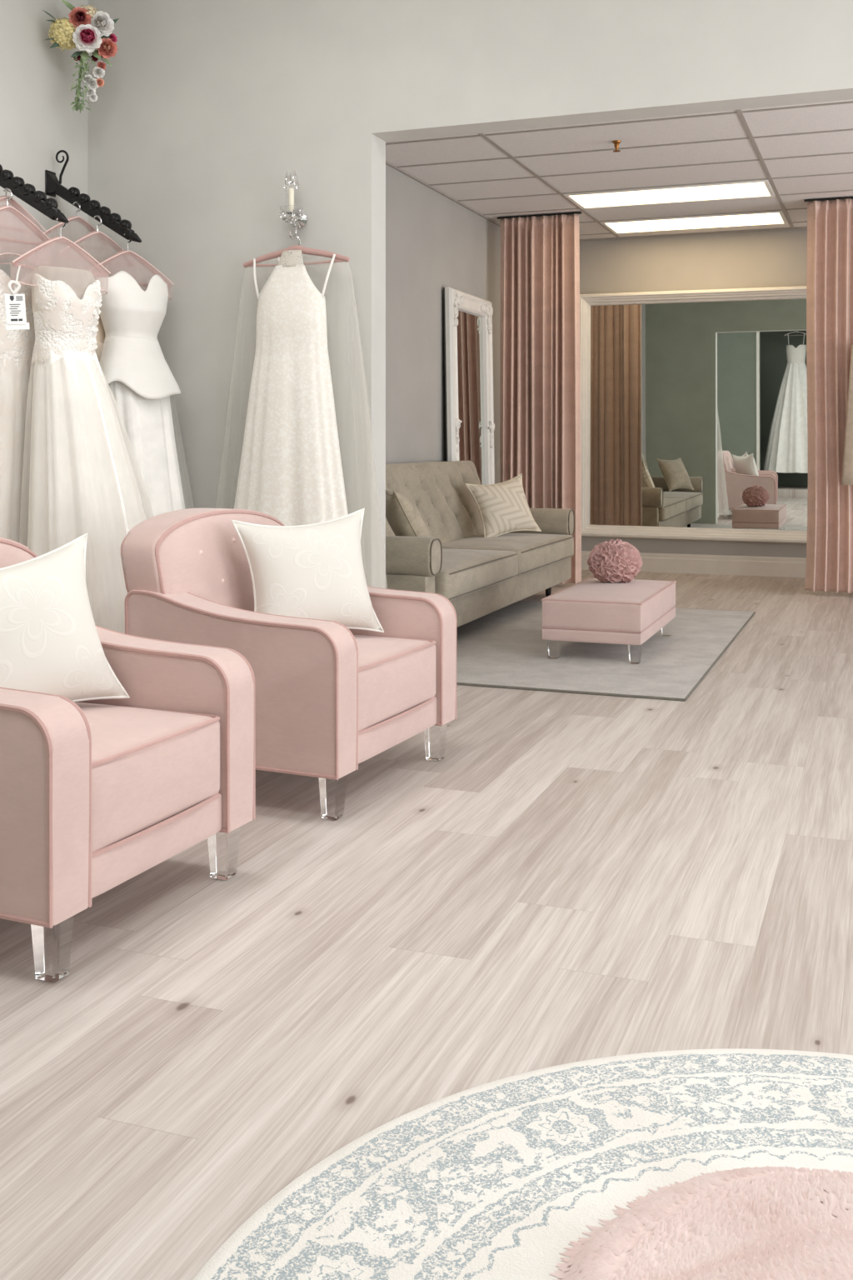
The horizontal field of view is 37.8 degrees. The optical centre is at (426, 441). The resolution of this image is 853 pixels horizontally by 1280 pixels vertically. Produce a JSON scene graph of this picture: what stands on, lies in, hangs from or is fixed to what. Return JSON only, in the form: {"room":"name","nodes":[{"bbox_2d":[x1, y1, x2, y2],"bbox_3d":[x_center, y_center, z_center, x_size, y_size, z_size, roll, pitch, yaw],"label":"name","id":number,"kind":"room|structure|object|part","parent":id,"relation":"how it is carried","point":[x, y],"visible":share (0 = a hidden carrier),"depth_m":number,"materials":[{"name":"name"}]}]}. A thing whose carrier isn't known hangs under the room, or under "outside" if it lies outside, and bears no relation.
{"room":"clothing store","nodes":[
{"label":"clothing store","id":0,"kind":"room"},
{"bbox_2d":[0,0,88,280],"bbox_3d":[-2.909,-0.625,2.387,0.120,3.450,7.640,0,0,20],"label":"wall","id":1,"kind":"structure","parent":0,"point":[38,121],"depth_m":5.46,"materials":[{"name":"paint"}]},
{"bbox_2d":[0,164,68,223],"bbox_3d":[-1.633,-1.073,4.974,0.484,0.433,0.070,0,0,20],"label":"rack arm","id":2,"kind":"object","parent":1,"relation":"attached to","point":[27,192],"visible":1,"depth_m":4.93,"materials":[{"name":"black metal"}]},
{"bbox_3d":[-1.681,-1.062,4.992,0.051,0.051,0.054,0,0,20],"label":"knob","id":3,"kind":"part","parent":2,"relation":"part of","materials":[{"name":"black metal"}]},
{"bbox_3d":[-1.632,-1.031,4.973,0.051,0.051,0.054,0,0,20],"label":"knob","id":4,"kind":"part","parent":2,"relation":"part of","materials":[{"name":"black metal"}]},
{"bbox_2d":[0,190,46,262],"bbox_3d":[-1.694,-0.901,5.018,0.106,0.305,0.423,0,0,26],"label":"hanger","id":5,"kind":"object","parent":2,"relation":"hanging from","point":[12,202],"visible":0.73,"depth_m":5.08,"materials":[{"name":"pink metal"}]},
{"bbox_3d":[-1.694,-0.922,5.018,0.019,0.134,0.407,0,0,26],"label":"frame","id":6,"kind":"part","parent":5,"relation":"part of","materials":[{"name":"pink plastic"}]},
{"bbox_2d":[0,188,54,266],"bbox_3d":[-1.637,-0.846,4.869,0.140,0.288,0.434,0,0,32],"label":"hanger","id":7,"kind":"object","parent":2,"relation":"hanging from","point":[12,210],"visible":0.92,"depth_m":4.92,"materials":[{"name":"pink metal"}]},
{"bbox_2d":[0,269,34,545],"bbox_3d":[-1.669,0.184,4.573,0.387,1.749,0.970,0,0,32],"label":"gown","id":8,"kind":"object","parent":7,"relation":"hanging from","point":[17,347],"visible":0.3,"depth_m":4.77,"materials":[{"name":"fabric"}]},
{"bbox_3d":[-1.637,-0.851,4.869,0.019,0.139,0.418,0,0,32],"label":"frame","id":9,"kind":"part","parent":7,"relation":"part of","materials":[{"name":"pink plastic"}]},
{"bbox_3d":[-1.582,-0.999,4.955,0.051,0.051,0.054,0,0,20],"label":"knob","id":10,"kind":"part","parent":2,"relation":"part of","materials":[{"name":"black metal"}]},
{"bbox_3d":[-1.532,-0.967,4.936,0.051,0.051,0.054,0,0,20],"label":"knob","id":11,"kind":"part","parent":2,"relation":"part of","materials":[{"name":"black metal"}]},
{"bbox_3d":[-1.482,-0.935,4.918,0.051,0.051,0.054,0,0,20],"label":"knob","id":12,"kind":"part","parent":2,"relation":"part of","materials":[{"name":"black metal"}]},
{"bbox_2d":[10,218,110,294],"bbox_3d":[-1.438,-0.741,4.901,0.140,0.289,0.434,0,0,42],"label":"hanger","id":13,"kind":"object","parent":2,"relation":"hanging from","point":[15,262],"visible":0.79,"depth_m":4.90,"materials":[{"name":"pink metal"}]},
{"bbox_3d":[-1.438,-0.734,4.901,0.019,0.144,0.418,0,0,42],"label":"frame","id":14,"kind":"part","parent":13,"relation":"part of","materials":[{"name":"pink plastic"}]},
{"bbox_2d":[19,265,154,633],"bbox_3d":[-1.246,0.191,4.772,0.603,1.732,0.770,0,0,42],"label":"gown","id":15,"kind":"object","parent":13,"relation":"hanging from","point":[83,477],"visible":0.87,"depth_m":4.73,"materials":[{"name":"fabric"}]},
{"bbox_2d":[4,265,29,329],"bbox_3d":[-1.497,-0.534,4.608,0.074,0.254,0.154,0,0,2],"label":"price tag","id":16,"kind":"object","parent":15,"relation":"hanging from","point":[15,306],"visible":1,"depth_m":4.55,"materials":[{"name":"white paper"}]},
{"bbox_2d":[9,295,22,320],"bbox_3d":[-1.499,-0.487,4.558,0.050,0.092,0.001,-5,3,-34],"label":"print","id":17,"kind":"object","parent":16,"relation":"attached to","point":[12,297],"depth_m":4.56},
{"bbox_2d":[91,286,96,292],"bbox_3d":[-1.301,-0.596,4.878,0.011,0.024,0.023,0,0,42],"label":"flower","id":18,"kind":"object","parent":15,"relation":"on","point":[93,288],"depth_m":4.87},
{"bbox_2d":[92,310,97,315],"bbox_3d":[-1.297,-0.504,4.870,0.011,0.024,0.023,0,0,42],"label":"flower","id":19,"kind":"object","parent":15,"relation":"on","point":[94,312],"depth_m":4.87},
{"bbox_2d":[42,0,119,113],"bbox_3d":[-1.509,-1.681,5.450,0.282,0.484,0.185,0,0,15],"label":"flower bouquet","id":20,"kind":"object","parent":1,"relation":"attached to","point":[90,28],"visible":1,"depth_m":5.44,"materials":[{"name":"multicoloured plant"}]},
{"bbox_3d":[-1.565,-1.632,5.539,0.041,0.347,0.124,0,0,-42],"label":"stem","id":21,"kind":"part","parent":20,"relation":"part of","materials":[{"name":"green plant"}]},
{"bbox_2d":[45,150,141,242],"bbox_3d":[-1.454,-1.073,5.452,0.484,0.433,0.070,0,0,20],"label":"rack arm","id":22,"kind":"object","parent":1,"relation":"attached to","point":[112,221],"visible":0.99,"depth_m":5.45,"materials":[{"name":"black metal"}]},
{"bbox_3d":[-1.651,-1.145,5.525,0.045,0.110,0.070,0,0,20],"label":"wall plate","id":23,"kind":"part","parent":22,"relation":"part of","materials":[{"name":"black metal"}]},
{"bbox_3d":[-1.553,-1.094,5.489,0.051,0.051,0.054,0,0,20],"label":"knob","id":24,"kind":"part","parent":22,"relation":"part of","materials":[{"name":"black metal"}]},
{"bbox_2d":[39,201,112,277],"bbox_3d":[-1.527,-0.885,5.436,0.106,0.324,0.434,0,0,30],"label":"hanger","id":25,"kind":"object","parent":22,"relation":"hanging from","point":[81,220],"visible":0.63,"depth_m":5.45,"materials":[{"name":"pink plastic"}]},
{"bbox_3d":[-1.527,-0.916,5.436,0.019,0.134,0.417,0,0,30],"label":"frame","id":26,"kind":"part","parent":25,"relation":"part of","materials":[{"name":"pink plastic"}]},
{"bbox_3d":[-1.503,-1.062,5.470,0.051,0.051,0.054,0,0,20],"label":"knob","id":27,"kind":"part","parent":22,"relation":"part of","materials":[{"name":"black metal"}]},
{"bbox_3d":[-1.454,-1.031,5.451,0.051,0.051,0.054,0,0,20],"label":"knob","id":28,"kind":"part","parent":22,"relation":"part of","materials":[{"name":"black metal"}]},
{"bbox_2d":[56,215,138,276],"bbox_3d":[-1.423,-0.843,5.387,0.117,0.270,0.423,0,0,36],"label":"hanger","id":29,"kind":"object","parent":22,"relation":"hanging from","point":[107,238],"visible":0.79,"depth_m":5.39,"materials":[{"name":"pink plastic"}]},
{"bbox_3d":[-1.423,-0.840,5.386,0.019,0.139,0.408,0,0,36],"label":"frame","id":30,"kind":"part","parent":29,"relation":"part of","materials":[{"name":"pink plastic"}]},
{"bbox_2d":[94,275,104,361],"bbox_3d":[-1.409,0.168,5.372,0.170,1.780,0.605,0,0,36],"label":"gown","id":31,"kind":"object","parent":29,"relation":"hanging from","point":[100,337],"visible":0.02,"depth_m":5.33,"materials":[{"name":"beige fabric"}]},
{"bbox_3d":[-1.404,-0.999,5.433,0.051,0.051,0.054,0,0,20],"label":"knob","id":32,"kind":"part","parent":22,"relation":"part of","materials":[{"name":"black metal"}]},
{"bbox_3d":[-1.354,-0.967,5.414,0.051,0.051,0.054,0,0,20],"label":"knob","id":33,"kind":"part","parent":22,"relation":"part of","materials":[{"name":"black metal"}]},
{"bbox_3d":[-1.304,-0.935,5.396,0.051,0.051,0.054,0,0,20],"label":"knob","id":34,"kind":"part","parent":22,"relation":"part of","materials":[{"name":"black metal"}]},
{"bbox_2d":[88,233,174,299],"bbox_3d":[-1.293,-0.768,5.391,0.152,0.276,0.455,0,0,44],"label":"hanger","id":35,"kind":"object","parent":22,"relation":"hanging from","point":[142,261],"visible":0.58,"depth_m":5.42,"materials":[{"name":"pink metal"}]},
{"bbox_3d":[-1.293,-0.752,5.391,0.019,0.149,0.438,0,0,44],"label":"frame","id":36,"kind":"part","parent":35,"relation":"part of","materials":[{"name":"pink plastic"}]},
{"bbox_2d":[95,270,194,519],"bbox_3d":[-1.176,0.168,5.340,0.410,1.776,0.533,0,0,44],"label":"gown","id":37,"kind":"object","parent":35,"relation":"hanging from","point":[133,364],"visible":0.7,"depth_m":5.27,"materials":[{"name":"white fabric"}]},
{"bbox_2d":[0,569,852,1279],"bbox_3d":[1.313,1.150,3.806,7.040,0.100,13.250,0,0,20],"label":"floor","id":38,"kind":"structure","parent":0,"point":[577,877],"depth_m":2.72,"materials":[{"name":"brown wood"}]},
{"bbox_2d":[0,536,255,983],"bbox_3d":[-0.967,0.664,2.993,0.819,0.868,0.784,0,0,23],"label":"armchair","id":39,"kind":"object","parent":38,"relation":"on","point":[95,795],"visible":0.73,"depth_m":2.76,"materials":[{"name":"pink fabric"}]},
{"bbox_3d":[-1.219,0.515,3.102,0.263,0.570,0.745,0,0,23],"label":"backrest","id":40,"kind":"part","parent":39,"relation":"part of","materials":[{"name":"pink fabric"}]},
{"bbox_3d":[-1.066,0.713,2.681,0.750,0.505,0.122,0,0,23],"label":"arm","id":41,"kind":"part","parent":39,"relation":"part of","materials":[{"name":"pink fabric"}]},
{"bbox_3d":[-0.768,1.031,2.557,0.066,0.136,0.066,0,0,23],"label":"leg","id":42,"kind":"part","parent":39,"relation":"part of","materials":[{"name":"clear plastic"}]},
{"bbox_2d":[0,532,129,702],"bbox_3d":[-1.000,0.482,3.025,0.216,0.495,0.554,0,0,44],"label":"throw pillow","id":43,"kind":"object","parent":39,"relation":"on","point":[50,642],"visible":0.84,"depth_m":3.02,"materials":[{"name":"white fabric"}]},
{"bbox_2d":[75,701,219,852],"bbox_3d":[-0.882,0.775,2.957,0.628,0.240,0.527,0,0,23],"label":"seat cushion","id":44,"kind":"object","parent":39,"relation":"on","point":[152,768],"depth_m":2.85,"materials":[{"name":"pink fabric"}]},
{"bbox_3d":[-0.923,0.915,2.975,0.690,0.100,0.531,0,0,23],"label":"rail","id":45,"kind":"part","parent":39,"relation":"part of","materials":[{"name":"pink fabric"}]},
{"bbox_3d":[-0.808,0.713,3.281,0.750,0.505,0.122,0,0,23],"label":"arm","id":46,"kind":"part","parent":39,"relation":"part of","materials":[{"name":"pink fabric"}]},
{"bbox_3d":[-0.513,1.031,3.149,0.066,0.136,0.066,0,0,23],"label":"leg","id":47,"kind":"part","parent":39,"relation":"part of","materials":[{"name":"clear plastic"}]},
{"bbox_2d":[120,508,456,820],"bbox_3d":[-0.445,0.664,4.124,0.819,0.868,0.874,0,0,24],"label":"armchair","id":48,"kind":"object","parent":38,"relation":"on","point":[331,697],"visible":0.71,"depth_m":3.84,"materials":[{"name":"pink fabric"}]},
{"bbox_3d":[-0.695,0.515,4.237,0.263,0.570,0.835,0,0,24],"label":"backrest","id":49,"kind":"part","parent":48,"relation":"part of","materials":[{"name":"pink fabric"}]},
{"bbox_3d":[-0.570,0.713,3.772,0.750,0.505,0.122,0,0,24],"label":"arm","id":50,"kind":"part","parent":48,"relation":"part of","materials":[{"name":"pink fabric"}]},
{"bbox_2d":[230,508,384,632],"bbox_3d":[-0.395,0.455,4.183,0.522,0.448,0.200,0,0,-27],"label":"throw pillow","id":51,"kind":"object","parent":48,"relation":"on","point":[315,571],"visible":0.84,"depth_m":4.11,"materials":[{"name":"white fabric"}]},
{"bbox_3d":[-0.274,1.031,3.642,0.066,0.136,0.066,0,0,24],"label":"leg","id":52,"kind":"part","parent":48,"relation":"part of","materials":[{"name":"clear plastic"}]},
{"bbox_2d":[353,635,436,731],"bbox_3d":[-0.361,0.775,4.086,0.628,0.240,0.617,0,0,24],"label":"seat cushion","id":53,"kind":"object","parent":48,"relation":"on","point":[396,675],"depth_m":3.96,"materials":[{"name":"pink fabric"}]},
{"bbox_3d":[-0.402,0.915,4.104,0.690,0.100,0.621,0,0,24],"label":"rail","id":54,"kind":"part","parent":48,"relation":"part of","materials":[{"name":"pink fabric"}]},
{"bbox_3d":[-0.262,0.713,4.449,0.750,0.505,0.122,0,0,24],"label":"arm","id":55,"kind":"part","parent":48,"relation":"part of","materials":[{"name":"pink fabric"}]},
{"bbox_3d":[0.030,1.031,4.311,0.066,0.136,0.066,0,0,24],"label":"leg","id":56,"kind":"part","parent":48,"relation":"part of","materials":[{"name":"clear plastic"}]},
{"bbox_2d":[443,286,494,484],"bbox_3d":[0.334,0.010,9.139,0.072,2.180,0.950,-1,0,20],"label":"leaning mirror","id":57,"kind":"object","parent":38,"relation":"on","point":[470,425],"visible":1,"depth_m":9.14,"materials":[{"name":"white paint"}]},
{"bbox_2d":[456,310,484,484],"bbox_3d":[0.319,0.010,9.145,0.008,1.920,0.690,-1,0,20],"label":"mirror glass","id":58,"kind":"object","parent":57,"relation":"attached to","point":[471,327],"depth_m":9.19,"materials":[{"name":"silver mirror"}]},
{"bbox_2d":[192,1048,852,1279],"bbox_3d":[0.553,1.095,1.341,1.816,0.010,1.816,0,0,20],"label":"round rug","id":59,"kind":"object","parent":38,"relation":"on","point":[493,1180],"visible":0.87,"depth_m":1.90,"materials":[{"name":"white carpet"}]},
{"bbox_2d":[549,1165,852,1279],"bbox_3d":[0.575,1.029,1.377,1.016,0.121,1.013,0,0,-25],"label":"fur throw","id":60,"kind":"object","parent":59,"relation":"on","point":[768,1222],"visible":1,"depth_m":1.65,"materials":[{"name":"pink fur"}]},
{"bbox_2d":[456,600,755,701],"bbox_3d":[0.693,1.094,6.967,1.939,0.012,2.886,0,0,20],"label":"area rug","id":61,"kind":"object","parent":38,"relation":"on","point":[504,647],"visible":0.5,"depth_m":6.32,"materials":[{"name":"grey carpet"}]},
{"bbox_2d":[385,460,574,627],"bbox_3d":[0.223,0.612,7.655,0.756,0.953,2.990,0,0,20],"label":"sofa","id":62,"kind":"object","parent":61,"relation":"on","point":[481,576],"visible":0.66,"depth_m":7.71,"materials":[{"name":"beige fabric"}]},
{"bbox_2d":[385,489,430,536],"bbox_3d":[-0.104,0.440,6.591,0.240,0.394,0.472,0,0,-11],"label":"throw pillow","id":63,"kind":"object","parent":62,"relation":"on","point":[403,517],"visible":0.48,"depth_m":6.42,"materials":[{"name":"fabric"}]},
{"bbox_3d":[-0.272,0.825,6.340,0.630,0.320,0.150,0,0,20],"label":"arm panel","id":64,"kind":"part","parent":62,"relation":"part of","materials":[{"name":"beige fabric"}]},
{"bbox_3d":[-0.260,0.575,6.335,0.655,0.196,0.180,0,0,20],"label":"arm","id":65,"kind":"part","parent":62,"relation":"part of","materials":[{"name":"beige fabric"}]},
{"bbox_3d":[-0.052,0.438,7.757,0.171,0.605,2.800,0,0,20],"label":"backrest","id":66,"kind":"part","parent":62,"relation":"part of","materials":[{"name":"beige fabric"}]},
{"bbox_2d":[435,548,518,600],"bbox_3d":[0.031,0.737,7.025,0.674,0.212,1.302,0,0,20],"label":"seat cushion","id":67,"kind":"object","parent":62,"relation":"on","point":[465,574],"depth_m":6.85,"materials":[{"name":"beige fabric"}]},
{"bbox_2d":[465,473,541,537],"bbox_3d":[0.521,0.445,8.407,0.519,0.451,0.209,0,0,-28],"label":"throw pillow","id":68,"kind":"object","parent":62,"relation":"on","point":[503,507],"visible":0.99,"depth_m":8.34,"materials":[{"name":"beige fabric"}]},
{"bbox_2d":[441,533,574,575],"bbox_3d":[0.508,0.737,8.303,0.674,0.212,1.402,0,0,20],"label":"seat cushion","id":69,"kind":"object","parent":62,"relation":"on","point":[539,554],"depth_m":8.08,"materials":[{"name":"beige fabric"}]},
{"bbox_3d":[0.219,0.895,7.656,0.660,0.180,2.940,0,0,20],"label":"rail","id":70,"kind":"part","parent":62,"relation":"part of","materials":[{"name":"beige fabric"}]},
{"bbox_3d":[0.721,0.575,8.968,0.655,0.196,0.180,0,0,20],"label":"arm","id":71,"kind":"part","parent":62,"relation":"part of","materials":[{"name":"beige fabric"}]},
{"bbox_3d":[0.858,1.034,8.784,0.052,0.108,0.051,0,0,20],"label":"leg","id":72,"kind":"part","parent":62,"relation":"part of","materials":[{"name":"black metal"}]},
{"bbox_2d":[541,577,676,664],"bbox_3d":[0.991,0.925,6.621,0.508,0.323,1.068,0,0,20],"label":"ottoman","id":73,"kind":"object","parent":61,"relation":"on","point":[590,610],"visible":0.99,"depth_m":6.18,"materials":[{"name":"pink fabric"}]},
{"bbox_3d":[0.638,1.038,6.262,0.060,0.097,0.060,0,0,20],"label":"leg","id":74,"kind":"part","parent":73,"relation":"part of","materials":[{"name":"clear plastic"}]},
{"bbox_2d":[542,578,675,631],"bbox_3d":[0.991,0.856,6.621,0.508,0.184,1.068,0,0,20],"label":"cushion","id":75,"kind":"object","parent":73,"relation":"on","point":[589,604],"depth_m":6.19,"materials":[{"name":"pink fabric"}]},
{"bbox_3d":[0.991,0.959,6.621,0.500,0.064,1.060,0,0,20],"label":"rail","id":76,"kind":"part","parent":73,"relation":"part of","materials":[{"name":"pink fabric"}]},
{"bbox_2d":[587,539,643,583],"bbox_3d":[1.030,0.652,6.809,0.297,0.241,0.295,0,0,20],"label":"pillow","id":77,"kind":"object","parent":73,"relation":"on","point":[612,561],"visible":1,"depth_m":6.72,"materials":[{"name":"fabric"}]},
{"bbox_3d":[1.022,1.038,6.119,0.060,0.097,0.060,0,0,20],"label":"leg","id":78,"kind":"part","parent":73,"relation":"part of","materials":[{"name":"clear plastic"}]},
{"bbox_3d":[1.344,1.038,6.981,0.060,0.097,0.060,0,0,20],"label":"leg","id":79,"kind":"part","parent":73,"relation":"part of","materials":[{"name":"clear plastic"}]},
{"bbox_2d":[385,164,500,484],"bbox_3d":[-0.100,-0.320,8.346,0.120,2.840,5.490,0,0,20],"label":"wall","id":80,"kind":"structure","parent":0,"point":[434,242],"depth_m":8.39,"materials":[{"name":"paint"}]},
{"bbox_2d":[88,0,852,588],"bbox_3d":[1.639,-0.625,4.682,6.800,3.450,0.160,0,0,20],"label":"wall","id":81,"kind":"structure","parent":0,"point":[198,122],"depth_m":5.37,"materials":[{"name":"paint"}]},
{"bbox_2d":[279,169,306,238],"bbox_3d":[-0.570,-1.018,5.348,0.104,0.298,0.137,0,0,20],"label":"wall sconce","id":82,"kind":"object","parent":81,"relation":"attached to","point":[298,220],"visible":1,"depth_m":5.32,"materials":[{"name":"silver metal"}]},
{"bbox_3d":[-0.578,-0.949,5.333,0.080,0.034,0.080,0,0,20],"label":"lamp shade","id":83,"kind":"part","parent":82,"relation":"part of","materials":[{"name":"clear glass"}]},
{"bbox_3d":[-0.578,-0.987,5.333,0.100,0.030,0.100,0,0,20],"label":"lamp shade","id":84,"kind":"part","parent":82,"relation":"part of","materials":[{"name":"clear glass"}]},
{"bbox_3d":[-0.569,-0.921,5.358,0.012,0.103,0.101,0,0,20],"label":"arm","id":85,"kind":"part","parent":82,"relation":"part of","materials":[{"name":"silver metal"}]},
{"bbox_2d":[243,235,349,267],"bbox_3d":[-0.559,-0.815,5.326,0.502,0.128,0.029,0,0,20],"label":"hanger","id":86,"kind":"object","parent":82,"relation":"hanging from","point":[339,257],"visible":0.94,"depth_m":5.30,"materials":[{"name":"pink plastic"}]},
{"bbox_2d":[228,250,382,564],"bbox_3d":[-0.581,0.117,5.279,0.925,1.856,0.262,0,0,20],"label":"gown","id":87,"kind":"object","parent":86,"relation":"hanging from","point":[291,468],"visible":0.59,"depth_m":5.21,"materials":[{"name":"beige fabric"}]},
{"bbox_3d":[-0.552,-0.960,5.403,0.068,0.067,0.020,0,0,20],"label":"plate","id":88,"kind":"part","parent":82,"relation":"part of","materials":[{"name":"silver metal"}]},
{"bbox_2d":[385,100,852,240],"bbox_3d":[2.884,-1.734,7.233,6.250,0.012,5.490,0,0,20],"label":"ceiling grid","id":89,"kind":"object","parent":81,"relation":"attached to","point":[740,112],"depth_m":7.97,"materials":[{"name":"metal"}]},
{"bbox_2d":[385,99,852,239],"bbox_3d":[2.905,-1.770,7.289,6.490,0.060,5.610,0,0,20],"label":"ceiling","id":90,"kind":"structure","parent":0,"point":[838,117],"depth_m":7.78,"materials":[{"name":"tile"}]},
{"bbox_2d":[497,211,581,584],"bbox_3d":[0.861,-0.330,9.534,0.660,2.809,0.132,0,0,20],"label":"curtain","id":91,"kind":"object","parent":90,"relation":"hanging from","point":[540,349],"visible":0.76,"depth_m":9.52,"materials":[{"name":"pink fabric"}]},
{"bbox_2d":[612,140,621,152],"bbox_3d":[1.102,-1.710,7.220,0.052,0.064,0.052,0,0,20],"label":"sprinkler","id":92,"kind":"object","parent":90,"relation":"attached to","point":[617,142],"visible":1,"depth_m":7.21,"materials":[{"name":"gold metal"}]},
{"bbox_2d":[563,179,775,209],"bbox_3d":[1.708,-1.732,8.760,1.390,0.013,0.566,0,0,20],"label":"recessed light","id":93,"kind":"object","parent":90,"relation":"in","point":[757,188],"visible":1,"depth_m":8.73,"materials":[{"name":"white paint"}]},
{"bbox_2d":[600,210,788,234],"bbox_3d":[2.121,-1.732,9.866,1.390,0.013,0.566,0,0,20],"label":"recessed light","id":94,"kind":"object","parent":90,"relation":"in","point":[772,217],"visible":1,"depth_m":9.86,"materials":[{"name":"white paint"}]},
{"bbox_2d":[804,196,852,593],"bbox_3d":[3.290,-0.332,8.742,1.227,2.804,0.144,0,0,20],"label":"curtain","id":95,"kind":"object","parent":90,"relation":"hanging from","point":[830,223],"visible":0.96,"depth_m":8.92,"materials":[{"name":"pink fabric"}]},
{"bbox_2d":[580,228,807,557],"bbox_3d":[3.808,-0.320,9.882,6.370,2.840,0.120,0,0,20],"label":"wall","id":96,"kind":"structure","parent":0,"point":[769,258],"depth_m":10.39,"materials":[{"name":"paint"}]},
{"bbox_2d":[580,285,808,543],"bbox_3d":[2.433,-0.220,10.268,2.415,2.070,0.078,0,0,20],"label":"wall mirror","id":97,"kind":"object","parent":96,"relation":"attached to","point":[694,402],"visible":0.86,"depth_m":10.37,"materials":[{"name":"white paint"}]},
{"bbox_2d":[581,550,806,577],"bbox_3d":[3.849,1.020,9.793,6.230,0.160,0.018,0,0,20],"label":"baseboard","id":98,"kind":"structure","parent":96,"relation":"attached to","point":[652,562],"depth_m":10.31,"materials":[{"name":"paint"}]},
{"bbox_2d":[841,344,852,485],"bbox_3d":[3.117,-0.187,8.660,0.444,0.987,0.044,0,0,20],"label":"drape","id":99,"kind":"object","parent":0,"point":[847,470],"visible":1,"depth_m":8.71,"materials":[{"name":"fabric"}]}
]}

